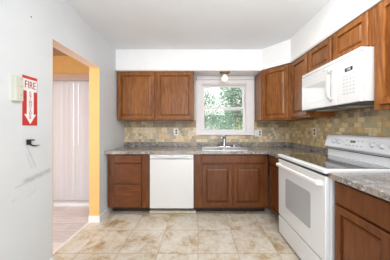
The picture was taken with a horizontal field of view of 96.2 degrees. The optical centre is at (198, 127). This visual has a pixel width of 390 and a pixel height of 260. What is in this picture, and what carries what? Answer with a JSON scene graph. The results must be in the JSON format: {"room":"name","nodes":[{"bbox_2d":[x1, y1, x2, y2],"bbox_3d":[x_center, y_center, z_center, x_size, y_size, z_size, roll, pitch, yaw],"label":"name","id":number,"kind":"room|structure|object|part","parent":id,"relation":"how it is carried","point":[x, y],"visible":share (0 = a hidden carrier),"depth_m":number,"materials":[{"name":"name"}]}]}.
{"room":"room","nodes":[
{"label":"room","id":0,"kind":"room"},
{"bbox_2d":[0,0,124,259],"bbox_3d":[-1.353,0.012,0.830,0.125,2.446,4.660,0,0,0],"label":"wall","id":1,"kind":"structure","parent":0,"point":[26,42],"depth_m":1.39,"materials":[{"name":"grey paint"}]},
{"bbox_2d":[11,75,22,101],"bbox_3d":[-1.273,-0.273,1.229,0.034,0.181,0.058,0,0,0],"label":"wall box","id":2,"kind":"object","parent":1,"relation":"attached to","point":[16,81],"visible":1,"depth_m":1.21,"materials":[{"name":"beige plastic"}]},
{"bbox_2d":[22,74,36,125],"bbox_3d":[-1.288,-0.201,1.335,0.004,0.372,0.116,0,0,0],"label":"fire extinguisher sign","id":3,"kind":"object","parent":1,"relation":"attached to","point":[29,104],"visible":1,"depth_m":1.33,"materials":[{"name":"red plastic"}]},
{"bbox_2d":[26,139,38,145],"bbox_3d":[-1.275,0.117,1.355,0.031,0.055,0.110,0,0,0],"label":"wall hook","id":4,"kind":"object","parent":1,"relation":"attached to","point":[28,141],"visible":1,"depth_m":1.31,"materials":[{"name":"black plastic"}]},
{"bbox_2d":[53,222,89,253],"bbox_3d":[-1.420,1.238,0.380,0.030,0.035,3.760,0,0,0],"label":"trim","id":5,"kind":"structure","parent":1,"relation":"attached to","point":[86,224],"depth_m":1.92,"materials":[{"name":"white paint"}]},
{"bbox_2d":[53,39,98,66],"bbox_3d":[-1.355,-0.785,1.905,0.128,0.006,0.720,0,0,0],"label":"trim","id":6,"kind":"structure","parent":1,"relation":"attached to","point":[56,44],"depth_m":1.85,"materials":[{"name":"pink paint"}]},
{"bbox_2d":[89,67,98,215],"bbox_3d":[-1.355,0.219,2.267,0.128,2.012,0.004,0,0,0],"label":"trim","id":7,"kind":"structure","parent":1,"relation":"attached to","point":[93,71],"depth_m":2.27,"materials":[{"name":"orange paint"}]},
{"bbox_2d":[88,216,99,222],"bbox_3d":[-1.351,1.183,2.259,0.147,0.085,0.012,0,0,0],"label":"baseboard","id":8,"kind":"object","parent":1,"relation":"attached to","point":[92,219],"visible":1,"depth_m":2.25,"materials":[{"name":"white paint"}]},
{"bbox_2d":[100,208,108,221],"bbox_3d":[-1.284,1.183,2.377,0.012,0.085,0.245,0,0,0],"label":"baseboard","id":9,"kind":"structure","parent":1,"relation":"attached to","point":[105,213],"depth_m":2.37,"materials":[{"name":"white paint"}]},
{"bbox_2d":[53,200,88,251],"bbox_3d":[-2.917,1.266,0.750,2.965,0.078,4.500,0,0,0],"label":"floor","id":10,"kind":"structure","parent":0,"point":[69,216],"depth_m":2.36,"materials":[{"name":"grey laminate"}]},
{"bbox_2d":[53,56,88,73],"bbox_3d":[-2.912,0.007,3.010,2.976,2.436,0.120,0,0,0],"label":"wall","id":11,"kind":"structure","parent":0,"point":[61,64],"depth_m":2.95,"materials":[{"name":"orange paint"}]},
{"bbox_2d":[53,74,88,197],"bbox_3d":[-2.550,0.150,2.884,2.060,2.020,0.128,0,0,0],"label":"vertical blind","id":12,"kind":"object","parent":11,"relation":"attached to","point":[62,83],"visible":0.34,"depth_m":2.87,"materials":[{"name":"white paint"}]},
{"bbox_2d":[53,81,88,199],"bbox_3d":[-2.560,0.201,3.005,1.880,2.052,0.090,0,0,0],"label":"door","id":13,"kind":"structure","parent":11,"relation":"in","point":[73,198],"depth_m":2.96,"materials":[{"name":"white paint"}]},
{"bbox_2d":[53,198,300,259],"bbox_3d":[0.142,1.265,0.830,3.095,0.080,4.660,0,0,0],"label":"floor","id":14,"kind":"structure","parent":0,"point":[121,235],"depth_m":1.93,"materials":[{"name":"tile"}]},
{"bbox_2d":[108,154,152,210],"bbox_3d":[-0.973,0.794,2.724,0.578,0.860,0.633,0,0,0],"label":"base cabinet","id":15,"kind":"object","parent":14,"relation":"on","point":[128,174],"visible":0.75,"depth_m":2.41,"materials":[{"name":"brown wood"}]},
{"bbox_3d":[-0.980,0.938,2.417,0.370,0.304,0.020,0,0,0],"label":"drawer","id":16,"kind":"part","parent":15,"relation":"part of","materials":[{"name":"brown wood"}]},
{"bbox_3d":[-0.980,0.638,2.417,0.370,0.270,0.020,0,0,0],"label":"drawer","id":17,"kind":"part","parent":15,"relation":"part of","materials":[{"name":"brown wood"}]},
{"bbox_3d":[-0.980,0.434,2.417,0.370,0.112,0.020,0,0,0],"label":"drawer","id":18,"kind":"part","parent":15,"relation":"part of","materials":[{"name":"brown wood"}]},
{"bbox_2d":[104,142,327,158],"bbox_3d":[0.136,0.308,2.536,2.850,0.110,1.006,0,0,0],"label":"countertop","id":19,"kind":"structure","parent":15,"relation":"on","point":[273,149],"depth_m":2.65,"materials":[{"name":"stone"}]},
{"bbox_2d":[202,147,247,150],"bbox_3d":[0.365,0.404,2.685,0.644,0.171,0.444,0,0,0],"label":"sink","id":20,"kind":"object","parent":19,"relation":"in","point":[203,148],"visible":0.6,"depth_m":2.83,"materials":[{"name":"metal"}]},
{"bbox_3d":[0.212,0.407,2.663,0.275,0.164,0.335,0,0,0],"label":"bowl","id":21,"kind":"part","parent":20,"relation":"part of","materials":[{"name":"metal"}]},
{"bbox_3d":[0.517,0.407,2.663,0.275,0.164,0.335,0,0,0],"label":"bowl","id":22,"kind":"part","parent":20,"relation":"part of","materials":[{"name":"metal"}]},
{"bbox_2d":[217,134,234,146],"bbox_3d":[0.446,0.211,2.787,0.295,0.213,0.238,0,0,0],"label":"kitchen faucet","id":23,"kind":"object","parent":19,"relation":"on","point":[223,137],"visible":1,"depth_m":2.85,"materials":[{"name":"silver metal"}]},
{"bbox_2d":[150,154,193,208],"bbox_3d":[-0.375,0.786,2.683,0.602,0.838,0.614,0,0,0],"label":"dishwasher","id":24,"kind":"object","parent":14,"relation":"on","point":[171,175],"visible":0.97,"depth_m":2.40,"materials":[{"name":"white plastic"}]},
{"bbox_3d":[-0.375,0.399,2.416,0.602,0.063,0.042,0,0,0],"label":"control panel","id":25,"kind":"part","parent":24,"relation":"part of","materials":[{"name":"white plastic"}]},
{"bbox_3d":[-0.375,0.404,2.388,0.464,0.036,0.024,0,0,0],"label":"handle","id":26,"kind":"part","parent":24,"relation":"part of","materials":[{"name":"white plastic"}]},
{"bbox_3d":[-0.375,1.163,2.560,0.594,0.085,0.010,0,0,0],"label":"kick plate","id":27,"kind":"part","parent":24,"relation":"part of","materials":[{"name":"metal"}]},
{"bbox_2d":[150,209,195,212],"bbox_3d":[-0.375,1.206,2.522,0.662,0.035,0.060,0,0,0],"label":"floor strip","id":28,"kind":"object","parent":14,"relation":"on","point":[151,210],"visible":1,"depth_m":2.49,"materials":[{"name":"beige"}]},
{"bbox_2d":[194,154,267,210],"bbox_3d":[0.444,0.794,2.721,1.019,0.860,0.629,0,0,0],"label":"base cabinet","id":29,"kind":"object","parent":14,"relation":"on","point":[222,182],"visible":0.89,"depth_m":2.41,"materials":[{"name":"brown wood"}]},
{"bbox_3d":[0.252,0.796,2.417,0.407,0.567,0.020,0,0,0],"label":"door","id":30,"kind":"part","parent":29,"relation":"part of","materials":[{"name":"brown wood"}]},
{"bbox_3d":[0.470,0.434,2.417,0.870,0.112,0.020,0,0,0],"label":"drawer","id":31,"kind":"part","parent":29,"relation":"part of","materials":[{"name":"brown wood"}]},
{"bbox_3d":[0.680,0.796,2.417,0.410,0.567,0.020,0,0,0],"label":"door","id":32,"kind":"part","parent":29,"relation":"part of","materials":[{"name":"brown wood"}]},
{"bbox_2d":[269,155,278,217],"bbox_3d":[1.258,0.794,2.229,0.606,0.860,0.391,0,0,0],"label":"base cabinet","id":33,"kind":"object","parent":14,"relation":"on","point":[273,169],"visible":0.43,"depth_m":2.23,"materials":[{"name":"brown wood"}]},
{"bbox_3d":[0.965,0.434,2.210,0.020,0.112,0.330,0,0,0],"label":"drawer","id":34,"kind":"part","parent":33,"relation":"part of","materials":[{"name":"brown wood"}]},
{"bbox_2d":[276,134,389,259],"bbox_3d":[1.206,0.650,1.646,0.667,1.149,0.762,0,0,0],"label":"stove","id":35,"kind":"object","parent":14,"relation":"on","point":[306,189],"visible":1,"depth_m":1.51,"materials":[{"name":"white metal"}]},
{"bbox_3d":[0.896,0.417,1.646,0.046,0.036,0.690,0,0,0],"label":"handle","id":36,"kind":"part","parent":35,"relation":"part of","materials":[{"name":"white paint"}]},
{"bbox_3d":[0.938,1.099,1.646,0.034,0.192,0.752,0,0,0],"label":"drawer","id":37,"kind":"part","parent":35,"relation":"part of","materials":[{"name":"white metal"}]},
{"bbox_3d":[0.935,0.674,1.646,0.035,0.630,0.752,0,0,0],"label":"oven door","id":38,"kind":"part","parent":35,"relation":"part of","materials":[{"name":"white metal"}]},
{"bbox_2d":[278,154,389,173],"bbox_3d":[1.205,0.321,1.646,0.590,0.034,0.762,0,0,0],"label":"cooktop","id":39,"kind":"object","parent":35,"relation":"in","point":[318,163],"depth_m":1.47,"materials":[{"name":"white metal"}]},
{"bbox_2d":[335,181,389,259],"bbox_3d":[1.258,0.794,0.854,0.606,0.860,0.808,0,0,0],"label":"base cabinet","id":40,"kind":"object","parent":14,"relation":"on","point":[362,219],"visible":0.88,"depth_m":1.04,"materials":[{"name":"brown wood"}]},
{"bbox_2d":[329,173,389,201],"bbox_3d":[1.246,0.308,0.844,0.631,0.110,0.828,0,0,0],"label":"countertop","id":41,"kind":"structure","parent":40,"relation":"on","point":[376,184],"depth_m":1.07,"materials":[{"name":"stone"}]},
{"bbox_3d":[0.965,0.452,0.853,0.020,0.146,0.765,0,0,0],"label":"drawer","id":42,"kind":"part","parent":40,"relation":"part of","materials":[{"name":"brown wood"}]},
{"bbox_2d":[53,0,329,55],"bbox_3d":[-1.355,-1.261,0.830,6.090,0.100,4.660,0,0,0],"label":"ceiling","id":43,"kind":"structure","parent":0,"point":[124,24],"depth_m":2.00,"materials":[{"name":"paint"}]},
{"bbox_2d":[194,76,268,197],"bbox_3d":[0.140,0.007,3.100,2.860,2.436,0.120,0,0,0],"label":"wall","id":44,"kind":"structure","parent":0,"point":[194,76],"depth_m":3.04,"materials":[{"name":"grey paint"}]},
{"bbox_2d":[117,71,193,120],"bbox_3d":[-0.675,-0.492,2.866,1.194,0.761,0.332,0,0,0],"label":"upper cabinet","id":45,"kind":"object","parent":44,"relation":"attached to","point":[141,95],"visible":1,"depth_m":2.70,"materials":[{"name":"brown wood"}]},
{"bbox_3d":[-0.970,-0.492,2.710,0.564,0.725,0.020,0,0,0],"label":"door","id":46,"kind":"part","parent":45,"relation":"part of","materials":[{"name":"brown wood"}]},
{"bbox_3d":[-0.373,-0.492,2.710,0.558,0.725,0.020,0,0,0],"label":"door","id":47,"kind":"part","parent":45,"relation":"part of","materials":[{"name":"brown wood"}]},
{"bbox_2d":[125,121,288,141],"bbox_3d":[0.136,0.072,3.036,2.852,0.376,0.008,0,0,0],"label":"backsplash","id":48,"kind":"structure","parent":44,"relation":"attached to","point":[135,131],"depth_m":3.03,"materials":[{"name":"tile"}]},
{"bbox_2d":[195,76,254,134],"bbox_3d":[0.448,-0.379,3.078,1.020,1.016,0.165,0,0,0],"label":"window","id":49,"kind":"structure","parent":44,"relation":"in","point":[247,86],"depth_m":3.02,"materials":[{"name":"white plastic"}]},
{"bbox_3d":[0.433,-0.525,3.120,0.753,0.440,0.030,0,0,0],"label":"sash","id":50,"kind":"part","parent":49,"relation":"part of","materials":[{"name":"white plastic"}]},
{"bbox_3d":[0.433,-0.143,3.085,0.753,0.433,0.030,0,0,0],"label":"sash","id":51,"kind":"part","parent":49,"relation":"part of","materials":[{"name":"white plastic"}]},
{"bbox_2d":[196,77,254,79],"bbox_3d":[0.451,-0.836,2.998,0.998,0.050,0.040,0,0,0],"label":"blind headrail","id":52,"kind":"object","parent":49,"relation":"attached to","point":[253,78],"visible":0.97,"depth_m":2.98,"materials":[{"name":"white plastic"}]},
{"bbox_3d":[0.450,-0.837,2.999,0.970,0.033,0.034,0,0,0],"label":"rail","id":53,"kind":"part","parent":52,"relation":"part of","materials":[{"name":"white plastic"}]},
{"bbox_2d":[255,130,261,136],"bbox_3d":[1.025,0.100,3.025,0.120,0.114,0.014,0,0,0],"label":"wall outlet","id":54,"kind":"object","parent":44,"relation":"attached to","point":[258,133],"visible":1,"depth_m":3.03,"materials":[{"name":"white plastic"}]},
{"bbox_2d":[116,0,374,75],"bbox_3d":[0.140,-1.051,0.770,2.860,0.320,4.540,0,0,0],"label":"soffit","id":55,"kind":"structure","parent":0,"point":[334,13],"depth_m":2.71,"materials":[{"name":"white paint"}]},
{"bbox_2d":[219,71,229,81],"bbox_3d":[0.415,-0.811,2.820,0.176,0.158,0.176,0,0,0],"label":"ceiling light","id":56,"kind":"object","parent":55,"relation":"attached to","point":[224,78],"visible":0.97,"depth_m":2.78,"materials":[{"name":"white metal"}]},
{"bbox_3d":[0.415,-0.789,2.820,0.116,0.115,0.116,0,0,0],"label":"globe","id":57,"kind":"part","parent":56,"relation":"part of","materials":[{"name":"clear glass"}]},
{"bbox_2d":[115,0,382,70],"bbox_3d":[0.515,-0.884,2.069,3.518,0.022,1.566,0,0,43],"label":"trim","id":58,"kind":"structure","parent":55,"relation":"attached to","point":[375,2],"depth_m":1.76,"materials":[{"name":"white paint"}]},
{"bbox_3d":[1.630,0.007,0.830,0.120,2.436,4.660,0,0,0],"label":"wall","id":59,"kind":"structure","parent":0,"visible":0},
{"bbox_2d":[255,64,312,120],"bbox_3d":[1.262,-0.492,2.710,0.600,0.761,0.642,0,0,0],"label":"upper cabinet","id":60,"kind":"object","parent":59,"relation":"attached to","point":[272,86],"visible":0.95,"depth_m":2.56,"materials":[{"name":"brown wood"}]},
{"bbox_3d":[1.105,-0.492,2.546,0.020,0.725,0.380,0,0,-42],"label":"door","id":61,"kind":"part","parent":60,"relation":"part of","materials":[{"name":"brown wood"}]},
{"bbox_2d":[291,52,334,117],"bbox_3d":[1.401,-0.498,2.195,0.322,0.749,0.384,0,0,0],"label":"upper cabinet","id":62,"kind":"object","parent":59,"relation":"attached to","point":[300,67],"visible":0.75,"depth_m":2.17,"materials":[{"name":"brown wood"}]},
{"bbox_3d":[1.250,-0.498,2.190,0.020,0.713,0.340,0,0,0],"label":"door","id":63,"kind":"part","parent":62,"relation":"part of","materials":[{"name":"brown wood"}]},
{"bbox_2d":[302,47,373,111],"bbox_3d":[1.343,-0.382,1.633,0.433,0.413,0.730,0,0,0],"label":"microwave","id":64,"kind":"object","parent":59,"relation":"attached to","point":[345,83],"visible":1,"depth_m":1.45,"materials":[{"name":"white plastic"}]},
{"bbox_3d":[1.188,-0.374,1.745,0.031,0.368,0.506,0,0,0],"label":"door","id":65,"kind":"part","parent":64,"relation":"part of","materials":[{"name":"white plastic"}]},
{"bbox_3d":[1.153,-0.384,1.545,0.054,0.297,0.024,0,0,0],"label":"handle","id":66,"kind":"part","parent":64,"relation":"part of","materials":[{"name":"white plastic"}]},
{"bbox_3d":[1.188,-0.374,1.379,0.031,0.368,0.221,0,0,0],"label":"control panel","id":67,"kind":"part","parent":64,"relation":"part of","materials":[{"name":"white plastic"}]},
{"bbox_2d":[289,107,389,147],"bbox_3d":[1.566,0.050,1.666,0.008,0.550,2.732,0,0,0],"label":"backsplash","id":68,"kind":"structure","parent":59,"relation":"attached to","point":[366,121],"depth_m":1.91,"materials":[{"name":"tile"}]},
{"bbox_2d":[309,7,373,71],"bbox_3d":[1.401,-0.733,1.631,0.322,0.280,0.739,0,0,0],"label":"upper cabinet","id":69,"kind":"object","parent":59,"relation":"attached to","point":[358,33],"visible":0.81,"depth_m":1.48,"materials":[{"name":"brown wood"}]},
{"bbox_3d":[1.250,-0.731,1.817,0.020,0.248,0.335,0,0,0],"label":"door","id":70,"kind":"part","parent":69,"relation":"part of","materials":[{"name":"brown wood"}]},
{"bbox_3d":[1.250,-0.731,1.454,0.020,0.248,0.328,0,0,0],"label":"door","id":71,"kind":"part","parent":69,"relation":"part of","materials":[{"name":"brown wood"}]},
{"bbox_2d":[374,0,389,109],"bbox_3d":[1.401,-0.498,0.840,0.322,0.749,0.840,0,0,0],"label":"upper cabinet","id":72,"kind":"object","parent":59,"relation":"attached to","point":[382,9],"visible":1,"depth_m":1.19,"materials":[{"name":"brown wood"}]},
{"label":"outside","id":73,"kind":"structure","parent":0,"visible":0},
{"bbox_2d":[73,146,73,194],"bbox_3d":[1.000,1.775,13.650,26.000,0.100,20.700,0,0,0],"label":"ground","id":74,"kind":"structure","parent":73,"point":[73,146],"depth_m":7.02,"materials":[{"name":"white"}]},
{"bbox_2d":[204,88,217,129],"bbox_3d":[0.259,-0.477,8.005,1.203,4.409,1.228,0,0,0],"label":"leafy tree","id":75,"kind":"object","parent":74,"relation":"on","point":[205,90],"visible":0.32,"depth_m":7.88,"materials":[{"name":"green plant"}]},
{"bbox_2d":[204,123,219,129],"bbox_3d":[0.302,0.790,4.902,0.646,1.874,0.624,0,0,0],"label":"shrub","id":76,"kind":"object","parent":74,"relation":"on","point":[205,123],"visible":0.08,"depth_m":4.86,"materials":[{"name":"green plant"}]},
{"bbox_2d":[204,89,242,129],"bbox_3d":[1.407,-0.789,12.482,3.843,5.036,3.784,0,0,0],"label":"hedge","id":77,"kind":"object","parent":74,"relation":"on","point":[208,114],"visible":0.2,"depth_m":11.91,"materials":[{"name":"green plant"}]},
{"bbox_2d":[209,112,238,129],"bbox_3d":[0.880,0.570,6.196,1.042,2.314,1.014,0,0,0],"label":"shrub","id":78,"kind":"object","parent":74,"relation":"on","point":[213,121],"visible":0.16,"depth_m":6.08,"materials":[{"name":"green plant"}]},
{"bbox_2d":[217,88,242,129],"bbox_3d":[1.749,-0.611,8.001,1.778,4.678,1.757,0,0,0],"label":"leafy tree","id":79,"kind":"object","parent":74,"relation":"on","point":[237,96],"visible":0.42,"depth_m":7.95,"materials":[{"name":"green plant"}]}
]}

